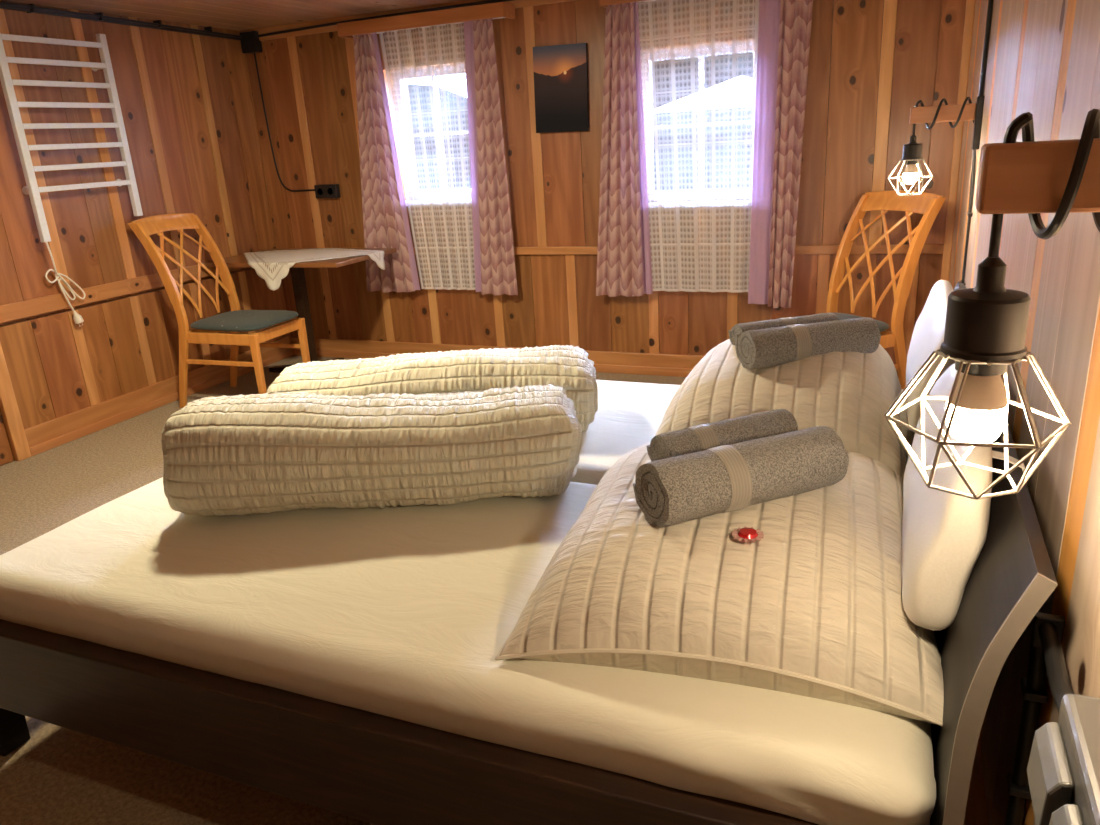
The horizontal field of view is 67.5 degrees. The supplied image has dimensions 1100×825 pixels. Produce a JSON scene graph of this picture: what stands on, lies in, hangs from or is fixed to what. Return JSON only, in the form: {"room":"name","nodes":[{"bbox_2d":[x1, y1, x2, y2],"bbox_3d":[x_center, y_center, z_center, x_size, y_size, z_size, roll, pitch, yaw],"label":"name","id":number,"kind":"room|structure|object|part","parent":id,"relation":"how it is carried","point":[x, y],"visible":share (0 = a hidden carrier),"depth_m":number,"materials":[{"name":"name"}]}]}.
{"room":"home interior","nodes":[
{"label":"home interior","id":0,"kind":"room"},
{"bbox_2d":[0,1,289,457],"bbox_3d":[-3.068,-0.505,3.022,0.150,2.100,6.020,4,20,22],"label":"wall","id":1,"kind":"structure","parent":0,"point":[40,353],"depth_m":4.47,"materials":[{"name":"brown wood"}]},
{"bbox_2d":[0,413,13,465],"bbox_3d":[-2.831,-0.582,3.339,0.092,2.011,0.854,4,20,22],"label":"door","id":2,"kind":"structure","parent":1,"relation":"in","point":[6,456],"depth_m":3.98,"materials":[{"name":"brown wood"}]},
{"bbox_2d":[0,343,30,460],"bbox_3d":[-2.836,-0.621,3.327,0.030,2.100,1.000,4,20,22],"label":"trim","id":3,"kind":"structure","parent":1,"relation":"attached to","point":[9,409],"depth_m":3.98,"materials":[{"name":"brown wood"}]},
{"bbox_2d":[0,34,142,326],"bbox_3d":[-2.396,-1.175,4.199,0.093,1.422,0.609,4,20,22],"label":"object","id":4,"kind":"object","parent":1,"relation":"attached to","point":[7,83],"visible":1,"depth_m":4.05,"materials":[{"name":"white metal"}]},
{"bbox_3d":[-2.458,-0.687,4.163,0.054,0.377,0.186,-1,19,9],"label":"power cord","id":5,"kind":"part","parent":4,"relation":"part of","materials":[{"name":"white plastic"}]},
{"bbox_2d":[0,265,241,322],"bbox_3d":[-2.246,-0.767,4.752,0.012,0.080,2.020,4,20,22],"label":"trim","id":6,"kind":"structure","parent":1,"relation":"attached to","point":[41,305],"depth_m":4.35,"materials":[{"name":"brown wood"}]},
{"bbox_2d":[0,1,242,39],"bbox_3d":[-2.411,-1.969,4.075,0.048,0.055,2.468,4,20,22],"label":"cable","id":7,"kind":"object","parent":1,"relation":"attached to","point":[29,8],"visible":1,"depth_m":4.32,"materials":[{"name":"black plastic"}]},
{"bbox_2d":[0,0,255,405],"bbox_3d":[-3.009,-0.502,3.001,0.036,2.100,5.143,4,20,22],"label":"trim","id":8,"kind":"structure","parent":1,"relation":"attached to","point":[54,245],"depth_m":4.52,"materials":[{"name":"brown wood"}]},
{"bbox_2d":[24,337,292,455],"bbox_3d":[-2.207,-0.158,4.937,0.030,0.135,1.990,4,20,22],"label":"baseboard","id":9,"kind":"structure","parent":1,"relation":"attached to","point":[45,436],"depth_m":4.61,"materials":[{"name":"brown wood"}]},
{"bbox_2d":[1,0,463,30],"bbox_3d":[-1.092,-1.423,1.965,4.468,0.080,6.370,4,20,22],"label":"ceiling","id":10,"kind":"structure","parent":0,"point":[239,15],"depth_m":4.46,"materials":[{"name":"brown wood"}]},
{"bbox_2d":[978,0,993,95],"bbox_3d":[1.460,-1.417,2.718,0.016,0.698,0.026,9,22,33],"label":"cable","id":11,"kind":"object","parent":10,"relation":"hanging from","point":[990,2],"visible":1,"depth_m":2.77,"materials":[{"name":"black plastic"}]},
{"bbox_2d":[0,355,966,824],"bbox_3d":[-0.951,0.635,2.701,4.460,0.100,6.470,4,20,22],"label":"floor","id":12,"kind":"structure","parent":0,"point":[60,775],"depth_m":1.98,"materials":[{"name":"carpet"}]},
{"bbox_2d":[128,213,310,407],"bbox_3d":[-1.835,-0.585,4.676,0.726,1.067,0.446,4,20,20],"label":"dining chair","id":13,"kind":"object","parent":12,"relation":"on","point":[278,323],"visible":0.98,"depth_m":4.59,"materials":[{"name":"brown wood"}]},
{"bbox_3d":[-2.124,-0.523,4.575,0.264,1.045,0.026,4,20,20],"label":"leg","id":14,"kind":"part","parent":13,"relation":"part of","materials":[{"name":"brown wood"}]},
{"bbox_3d":[-2.158,-1.061,4.634,0.094,0.103,0.444,4,20,20],"label":"rail","id":15,"kind":"part","parent":13,"relation":"part of","materials":[{"name":"brown wood"}]},
{"bbox_3d":[-1.956,-0.481,4.761,0.020,0.060,0.394,4,20,20],"label":"seat rail","id":16,"kind":"part","parent":13,"relation":"part of","materials":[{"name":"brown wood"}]},
{"bbox_3d":[-1.977,-0.655,4.945,0.264,1.045,0.026,4,20,20],"label":"leg","id":17,"kind":"part","parent":13,"relation":"part of","materials":[{"name":"brown wood"}]},
{"bbox_3d":[-1.803,-0.403,4.497,0.440,0.060,0.020,4,20,20],"label":"seat rail","id":18,"kind":"part","parent":13,"relation":"part of","materials":[{"name":"brown wood"}]},
{"bbox_3d":[-1.731,-0.522,4.656,0.510,0.056,0.442,4,20,20],"label":"seat","id":19,"kind":"part","parent":13,"relation":"part of","materials":[{"name":"fabric"}]},
{"bbox_3d":[-1.577,-0.206,4.477,0.044,0.445,0.032,4,20,20],"label":"leg","id":20,"kind":"part","parent":13,"relation":"part of","materials":[{"name":"brown wood"}]},
{"bbox_3d":[-1.526,-0.454,4.600,0.020,0.060,0.380,4,20,20],"label":"seat rail","id":21,"kind":"part","parent":13,"relation":"part of","materials":[{"name":"brown wood"}]},
{"bbox_3d":[-1.434,-0.335,4.837,0.044,0.445,0.032,4,20,20],"label":"leg","id":22,"kind":"part","parent":13,"relation":"part of","materials":[{"name":"brown wood"}]},
{"bbox_2d":[202,248,395,372],"bbox_3d":[-1.511,-0.604,5.165,0.995,0.757,0.620,4,20,22],"label":"side table","id":23,"kind":"object","parent":12,"relation":"on","point":[239,261],"visible":0.38,"depth_m":5.10,"materials":[{"name":"brown wood"}]},
{"bbox_2d":[244,248,384,290],"bbox_3d":[-1.533,-0.885,5.046,1.032,0.163,0.630,4,20,22],"label":"doily","id":24,"kind":"object","parent":23,"relation":"on","point":[271,266],"visible":1,"depth_m":4.90,"materials":[{"name":"fabric"}]},
{"bbox_2d":[0,282,1057,824],"bbox_3d":[-0.066,0.216,2.284,2.201,0.856,1.876,4,20,22],"label":"double bed","id":25,"kind":"object","parent":12,"relation":"on","point":[374,768],"visible":0.3,"depth_m":1.44,"materials":[{"name":"cream cotton fabric"},{"name":"dark oak"}]},
{"bbox_3d":[-1.337,0.731,2.009,0.070,0.200,0.070,4,20,22],"label":"leg","id":26,"kind":"part","parent":25,"relation":"part of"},
{"bbox_3d":[-0.442,0.640,1.552,2.055,0.215,0.050,4,20,22],"label":"rail","id":27,"kind":"part","parent":25,"relation":"part of","materials":[{"name":"brown wood"}]},
{"bbox_2d":[0,477,935,824],"bbox_3d":[-0.247,0.396,1.884,2.032,0.227,0.894,4,20,22],"label":"mattress","id":28,"kind":"object","parent":25,"relation":"on","point":[406,613],"visible":0.51,"depth_m":1.55,"materials":[{"name":"beige fabric"}]},
{"bbox_2d":[161,384,581,515],"bbox_3d":[-0.439,0.077,2.082,1.032,0.280,0.396,-4,18,-1],"label":"duvet","id":29,"kind":"object","parent":28,"relation":"on","point":[241,454],"visible":1,"depth_m":1.93,"materials":[{"name":"beige fabric"}]},
{"bbox_2d":[495,442,943,725],"bbox_3d":[0.375,0.213,1.637,0.719,0.210,0.848,3,19,19],"label":"pillow","id":30,"kind":"object","parent":28,"relation":"on","point":[813,607],"visible":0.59,"depth_m":1.34,"materials":[{"name":"beige fabric"}]},
{"bbox_2d":[647,409,797,460],"bbox_3d":[0.362,0.056,1.721,0.318,0.082,0.099,-11,20,-21],"label":"rolled towel","id":31,"kind":"object","parent":30,"relation":"on","point":[688,440],"visible":0.77,"depth_m":1.68,"materials":[{"name":"grey fabric"}]},
{"bbox_2d":[633,426,848,526],"bbox_3d":[0.346,0.111,1.492,0.383,0.118,0.138,-10,20,-20],"label":"rolled towel","id":32,"kind":"object","parent":30,"relation":"on","point":[670,491],"visible":1,"depth_m":1.44,"materials":[{"name":"grey fabric"}]},
{"bbox_2d":[732,527,763,542],"bbox_3d":[0.331,0.203,1.379,0.052,0.012,0.052,4,20,22],"label":"candy","id":33,"kind":"object","parent":30,"relation":"on","point":[746,534],"visible":1,"depth_m":1.37,"materials":[{"name":"red plastic"}]},
{"bbox_2d":[570,380,914,484],"bbox_3d":[0.096,0.116,2.665,2.030,0.226,0.904,4,20,22],"label":"mattress","id":34,"kind":"object","parent":25,"relation":"on","point":[629,415],"visible":0.09,"depth_m":2.52,"materials":[{"name":"beige fabric"}]},
{"bbox_2d":[266,345,597,431],"bbox_3d":[-0.354,-0.062,2.540,1.001,0.244,0.407,-3,18,2],"label":"duvet","id":35,"kind":"object","parent":34,"relation":"on","point":[568,367],"visible":0.51,"depth_m":2.40,"materials":[{"name":"beige fabric"}]},
{"bbox_2d":[655,339,906,478],"bbox_3d":[0.682,-0.087,2.384,0.669,0.272,0.788,4,20,20],"label":"pillow","id":36,"kind":"object","parent":34,"relation":"on","point":[849,393],"visible":0.44,"depth_m":2.11,"materials":[{"name":"beige fabric"}]},
{"bbox_2d":[729,313,838,344],"bbox_3d":[0.685,-0.239,2.410,0.317,0.079,0.093,-8,19,-14],"label":"rolled towel","id":37,"kind":"object","parent":36,"relation":"on","point":[779,322],"visible":0.29,"depth_m":2.38,"materials":[{"name":"grey fabric"}]},
{"bbox_2d":[735,317,880,368],"bbox_3d":[0.688,-0.188,2.205,0.367,0.106,0.124,-7,19,-12],"label":"rolled towel","id":38,"kind":"object","parent":36,"relation":"on","point":[768,347],"visible":0.96,"depth_m":2.15,"materials":[{"name":"grey fabric"}]},
{"bbox_2d":[906,280,954,427],"bbox_3d":[1.045,-0.168,2.206,0.156,0.293,0.700,4,20,22],"label":"cushion","id":39,"kind":"object","parent":25,"relation":"attached to","point":[929,329],"visible":0.51,"depth_m":2.06,"materials":[{"name":"fabric"}]},
{"bbox_2d":[901,364,1024,629],"bbox_3d":[0.699,0.115,1.419,0.156,0.293,0.630,4,20,22],"label":"cushion","id":40,"kind":"object","parent":25,"relation":"attached to","point":[944,534],"visible":0.66,"depth_m":1.18,"materials":[{"name":"fabric"}]},
{"bbox_3d":[0.904,0.206,1.855,0.087,0.676,1.871,4,20,22],"label":"headboard","id":41,"kind":"part","parent":25,"relation":"part of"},
{"bbox_2d":[813,190,945,397],"bbox_3d":[1.355,-0.466,3.799,0.697,1.030,0.428,-12,20,-23],"label":"dining chair","id":42,"kind":"object","parent":12,"relation":"on","point":[927,204],"visible":0.56,"depth_m":3.76,"materials":[{"name":"brown wood"}]},
{"bbox_3d":[1.469,-0.550,4.064,0.253,1.008,0.025,-12,20,-23],"label":"leg","id":43,"kind":"part","parent":42,"relation":"part of","materials":[{"name":"brown wood"}]},
{"bbox_3d":[1.264,-0.393,3.776,0.490,0.054,0.424,-12,20,-23],"label":"seat","id":44,"kind":"part","parent":42,"relation":"part of","materials":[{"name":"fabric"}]},
{"bbox_3d":[1.480,-0.382,3.886,0.019,0.058,0.378,-12,20,-23],"label":"seat rail","id":45,"kind":"part","parent":42,"relation":"part of","materials":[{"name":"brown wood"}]},
{"bbox_3d":[1.356,-0.288,3.627,0.422,0.058,0.019,-12,20,-23],"label":"seat rail","id":46,"kind":"part","parent":42,"relation":"part of","materials":[{"name":"brown wood"}]},
{"bbox_3d":[1.602,-0.963,3.771,0.090,0.100,0.426,-12,20,-23],"label":"rail","id":47,"kind":"part","parent":42,"relation":"part of","materials":[{"name":"brown wood"}]},
{"bbox_3d":[1.642,-0.444,3.715,0.253,1.008,0.025,-12,20,-23],"label":"leg","id":48,"kind":"part","parent":42,"relation":"part of","materials":[{"name":"brown wood"}]},
{"bbox_2d":[245,0,965,363],"bbox_3d":[0.084,-1.293,4.848,4.460,2.280,0.260,4,20,22],"label":"wall","id":49,"kind":"structure","parent":0,"point":[838,148],"depth_m":4.67,"materials":[{"name":"brown wood"}]},
{"bbox_2d":[239,31,262,53],"bbox_3d":[-1.874,-2.320,5.162,0.125,0.120,0.049,4,20,22],"label":"junction box","id":50,"kind":"object","parent":49,"relation":"attached to","point":[250,42],"visible":1,"depth_m":5.14,"materials":[{"name":"black plastic"}]},
{"bbox_2d":[254,53,314,191],"bbox_3d":[-1.684,-1.851,5.263,0.346,0.854,0.011,4,20,22],"label":"cable","id":51,"kind":"object","parent":49,"relation":"attached to","point":[254,53],"visible":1,"depth_m":5.33,"materials":[{"name":"black plastic"}]},
{"bbox_2d":[314,184,340,197],"bbox_3d":[-1.432,-1.421,5.291,0.170,0.084,0.048,4,20,22],"label":"wall socket","id":52,"kind":"object","parent":49,"relation":"attached to","point":[325,190],"visible":1,"depth_m":5.27,"materials":[{"name":"black plastic"}]},
{"bbox_2d":[258,0,510,36],"bbox_3d":[-0.713,-2.269,4.667,2.390,0.039,0.019,4,20,22],"label":"cable","id":53,"kind":"object","parent":49,"relation":"attached to","point":[486,1],"visible":0.92,"depth_m":4.75,"materials":[{"name":"black plastic"}]},
{"bbox_2d":[240,0,576,40],"bbox_3d":[-0.028,-2.221,4.403,4.160,0.070,0.018,4,20,22],"label":"trim","id":54,"kind":"structure","parent":49,"relation":"attached to","point":[518,3],"depth_m":4.91,"materials":[{"name":"brown wood"}]},
{"bbox_2d":[337,2,514,38],"bbox_3d":[-0.709,-2.193,4.618,1.065,0.070,0.147,4,20,22],"label":"rail","id":55,"kind":"object","parent":49,"relation":"attached to","point":[498,10],"visible":0.94,"depth_m":4.53,"materials":[{"name":"brown wood"}]},
{"bbox_2d":[353,33,419,291],"bbox_3d":[-1.052,-1.492,5.038,0.408,1.524,0.043,4,20,22],"label":"drape","id":56,"kind":"object","parent":55,"relation":"hanging from","point":[385,217],"visible":0.94,"depth_m":5.05,"materials":[{"name":"pink fabric"}]},
{"bbox_2d":[379,23,474,289],"bbox_3d":[-0.668,-1.478,4.908,0.620,1.497,0.025,4,20,22],"label":"curtain","id":57,"kind":"object","parent":55,"relation":"hanging from","point":[455,60],"visible":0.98,"depth_m":4.88,"materials":[{"name":"fabric"}]},
{"bbox_3d":[-0.690,-2.186,4.666,1.025,0.008,0.008,4,20,22],"label":"net rod","id":58,"kind":"part","parent":55,"relation":"part of","materials":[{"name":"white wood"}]},
{"bbox_2d":[464,18,517,294],"bbox_3d":[-0.373,-1.437,4.758,0.289,1.529,0.044,4,20,22],"label":"drape","id":59,"kind":"object","parent":55,"relation":"hanging from","point":[494,259],"visible":0.98,"depth_m":4.76,"materials":[{"name":"pink fabric"}]},
{"bbox_2d":[392,65,471,205],"bbox_3d":[-0.696,-1.664,4.977,0.590,0.790,0.180,4,20,22],"label":"window","id":60,"kind":"structure","parent":49,"relation":"in","point":[452,69],"depth_m":5.05,"materials":[{"name":"white paint"}]},
{"bbox_3d":[-0.685,-1.296,5.073,0.590,0.030,0.125,4,20,22],"label":"sill","id":61,"kind":"part","parent":60,"relation":"part of","materials":[{"name":"white paint"}]},
{"bbox_2d":[533,43,588,132],"bbox_3d":[0.061,-1.774,4.519,0.319,0.450,0.026,4,20,22],"label":"picture","id":62,"kind":"object","parent":49,"relation":"attached to","point":[561,93],"visible":1,"depth_m":4.50},
{"bbox_2d":[290,337,898,378],"bbox_3d":[0.083,-0.321,5.028,4.160,0.125,0.034,4,20,22],"label":"baseboard","id":63,"kind":"structure","parent":49,"relation":"attached to","point":[675,365],"depth_m":5.13,"materials":[{"name":"brown wood"}]},
{"bbox_2d":[287,0,919,358],"bbox_3d":[0.131,-1.259,4.703,3.681,2.100,0.036,4,20,22],"label":"trim","id":64,"kind":"structure","parent":49,"relation":"attached to","point":[890,6],"depth_m":4.72,"materials":[{"name":"brown wood"}]},
{"bbox_2d":[275,244,943,254],"bbox_3d":[0.048,-0.948,4.825,4.160,0.045,0.022,4,20,22],"label":"trim","id":65,"kind":"structure","parent":49,"relation":"attached to","point":[927,248],"depth_m":4.44,"materials":[{"name":"brown wood"}]},
{"bbox_2d":[599,0,655,7],"bbox_3d":[0.801,-2.076,3.995,1.140,0.082,0.147,4,20,22],"label":"rail","id":66,"kind":"object","parent":49,"relation":"attached to","point":[604,3],"visible":0.76,"depth_m":4.13,"materials":[{"name":"brown wood"}]},
{"bbox_2d":[596,2,652,296],"bbox_3d":[0.375,-1.382,4.449,0.334,1.524,0.045,4,20,22],"label":"drape","id":67,"kind":"object","parent":66,"relation":"hanging from","point":[624,268],"visible":0.97,"depth_m":4.46,"materials":[{"name":"pink fabric"}]},
{"bbox_2d":[638,0,758,292],"bbox_3d":[0.806,-1.365,4.300,0.780,1.480,0.027,4,20,22],"label":"curtain","id":68,"kind":"object","parent":66,"relation":"hanging from","point":[735,21],"visible":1,"depth_m":4.29,"materials":[{"name":"fabric"}]},
{"bbox_2d":[748,0,812,307],"bbox_3d":[1.149,-1.301,4.137,0.280,1.569,0.042,4,20,22],"label":"drape","id":69,"kind":"object","parent":66,"relation":"hanging from","point":[784,30],"visible":1,"depth_m":4.13,"materials":[{"name":"pink fabric"}]},
{"bbox_2d":[640,42,753,208],"bbox_3d":[0.790,-1.512,4.377,0.690,0.810,0.180,4,20,22],"label":"window","id":70,"kind":"structure","parent":49,"relation":"in","point":[739,44],"depth_m":4.43,"materials":[{"name":"white paint"}]},
{"bbox_3d":[0.802,-1.134,4.476,0.690,0.030,0.125,4,20,22],"label":"sill","id":71,"kind":"part","parent":70,"relation":"part of","materials":[{"name":"white paint"}]},
{"bbox_2d":[941,0,974,280],"bbox_3d":[1.924,-1.168,3.909,0.035,1.975,0.040,4,20,22],"label":"trim","id":72,"kind":"structure","parent":49,"relation":"attached to","point":[970,4],"depth_m":3.86,"materials":[{"name":"brown wood"}]},
{"bbox_2d":[949,0,1099,824],"bbox_3d":[0.906,-0.199,1.382,0.150,2.100,6.020,4,20,22],"label":"wall","id":73,"kind":"structure","parent":0,"point":[1068,300],"depth_m":1.30,"materials":[{"name":"brown wood"}]},
{"bbox_2d":[887,96,984,195],"bbox_3d":[1.362,-0.942,2.926,0.290,0.324,0.140,4,20,22],"label":"wall lamp","id":74,"kind":"object","parent":73,"relation":"attached to","point":[912,152],"visible":1,"depth_m":2.89,"materials":[{"name":"brown wood"}]},
{"bbox_3d":[1.306,-0.848,2.985,0.050,0.040,0.050,4,20,22],"label":"bulb glass","id":75,"kind":"part","parent":74,"relation":"part of","materials":[{"name":"white glass"}]},
{"bbox_2d":[901,135,922,159],"bbox_3d":[1.299,-0.951,2.951,0.068,0.084,0.068,4,20,22],"label":"socket","id":76,"kind":"object","parent":74,"relation":"attached to","point":[913,150],"depth_m":2.93,"materials":[{"name":"black plastic"}]},
{"bbox_3d":[1.373,-1.046,2.884,0.208,0.055,0.042,4,20,22],"label":"wooden arm","id":77,"kind":"part","parent":74,"relation":"part of"},
{"bbox_3d":[1.387,-1.022,2.887,0.209,0.151,0.078,4,20,22],"label":"cord","id":78,"kind":"part","parent":74,"relation":"part of","materials":[{"name":"black plastic"}]},
{"bbox_2d":[960,150,975,284],"bbox_3d":[1.514,-0.407,3.058,0.034,1.088,0.070,4,20,22],"label":"cable","id":79,"kind":"object","parent":74,"relation":"hanging from","point":[973,169],"visible":0.55,"depth_m":2.94,"materials":[{"name":"black plastic"}]},
{"bbox_3d":[1.482,-1.002,2.852,0.022,0.175,0.052,4,20,22],"label":"wall plate","id":80,"kind":"part","parent":74,"relation":"part of","materials":[{"name":"black metal"}]},
{"bbox_2d":[966,737,988,824],"bbox_3d":[0.878,0.738,1.714,0.020,0.120,5.790,4,20,22],"label":"baseboard","id":81,"kind":"structure","parent":73,"relation":"attached to","point":[976,807],"depth_m":1.59,"materials":[{"name":"brown wood"}]},
{"bbox_2d":[884,109,1099,499],"bbox_3d":[0.415,-0.087,0.706,0.225,0.324,0.140,4,20,22],"label":"wall lamp","id":82,"kind":"object","parent":73,"relation":"attached to","point":[986,324],"visible":1,"depth_m":0.70,"materials":[{"name":"black metal"}]},
{"bbox_3d":[0.388,0.009,0.753,0.050,0.040,0.050,4,20,22],"label":"bulb glass","id":83,"kind":"part","parent":82,"relation":"part of","materials":[{"name":"white glass"}]},
{"bbox_2d":[940,257,1030,361],"bbox_3d":[0.382,-0.094,0.718,0.068,0.084,0.068,4,20,22],"label":"socket","id":84,"kind":"object","parent":82,"relation":"attached to","point":[987,321],"depth_m":0.70,"materials":[{"name":"black plastic"}]},
{"bbox_3d":[0.426,-0.191,0.664,0.143,0.055,0.042,4,20,22],"label":"wooden arm","id":85,"kind":"part","parent":82,"relation":"part of"},
{"bbox_3d":[0.440,-0.167,0.667,0.144,0.151,0.078,4,20,22],"label":"cord","id":86,"kind":"part","parent":82,"relation":"part of","materials":[{"name":"black plastic"}]},
{"bbox_2d":[949,0,1099,824],"bbox_3d":[0.851,-0.203,1.405,0.029,2.100,5.820,4,20,22],"label":"trim","id":87,"kind":"structure","parent":73,"relation":"attached to","point":[1090,414],"depth_m":1.09,"materials":[{"name":"brown wood"}]},
{"bbox_2d":[1005,612,1073,824],"bbox_3d":[0.586,0.570,1.012,0.032,0.675,0.387,6,20,26],"label":"conduit","id":88,"kind":"object","parent":73,"relation":"attached to","point":[1046,654],"visible":0.8,"depth_m":1.10,"materials":[{"name":"black plastic"}]},
{"bbox_2d":[1027,694,1099,824],"bbox_3d":[0.424,0.266,0.605,0.082,0.208,0.221,4,20,22],"label":"socket","id":89,"kind":"object","parent":73,"relation":"attached to","point":[1063,768],"visible":1,"depth_m":0.60,"materials":[{"name":"grey plastic"}]},
{"bbox_3d":[0.428,0.321,0.709,0.020,0.075,0.082,4,20,22],"label":"flip lid","id":90,"kind":"part","parent":89,"relation":"part of","materials":[{"name":"grey plastic"}]},
{"bbox_3d":[0.390,0.352,0.622,0.020,0.075,0.082,4,20,22],"label":"flip lid","id":91,"kind":"part","parent":89,"relation":"part of","materials":[{"name":"grey plastic"}]},
{"label":"outside","id":92,"kind":"structure","parent":0,"visible":0},
{"bbox_3d":[10.646,-4.395,31.533,55.000,0.100,54.280,4,20,22],"label":"snow ground","id":93,"kind":"structure","parent":92,"visible":0},
{"bbox_2d":[408,84,469,190],"bbox_3d":[-5.226,-6.238,26.634,9.800,8.300,7.800,4,20,22],"label":"neighbouring house","id":94,"kind":"structure","parent":93,"relation":"on","point":[427,88],"depth_m":22.38,"materials":[{"name":"paint"}]},
{"bbox_2d":[413,52,753,153],"bbox_3d":[3.796,-4.523,20.170,10.400,8.100,9.200,4,20,22],"label":"house","id":95,"kind":"structure","parent":93,"relation":"on","point":[749,57],"depth_m":17.38,"materials":[{"name":"paint"}]},
{"bbox_2d":[454,106,752,189],"bbox_3d":[1.702,-1.180,12.833,5.600,6.640,3.450,4,20,22],"label":"barn","id":96,"kind":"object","parent":93,"relation":"on","point":[748,107],"visible":0.02,"depth_m":11.92,"materials":[{"name":"paint"}]},
{"bbox_2d":[718,125,750,187],"bbox_3d":[2.180,-0.080,9.825,1.971,6.400,1.985,4,20,22],"label":"fir tree","id":97,"kind":"object","parent":93,"relation":"on","point":[738,126],"visible":0.05,"depth_m":8.87,"materials":[{"name":"green wood"}]}
]}

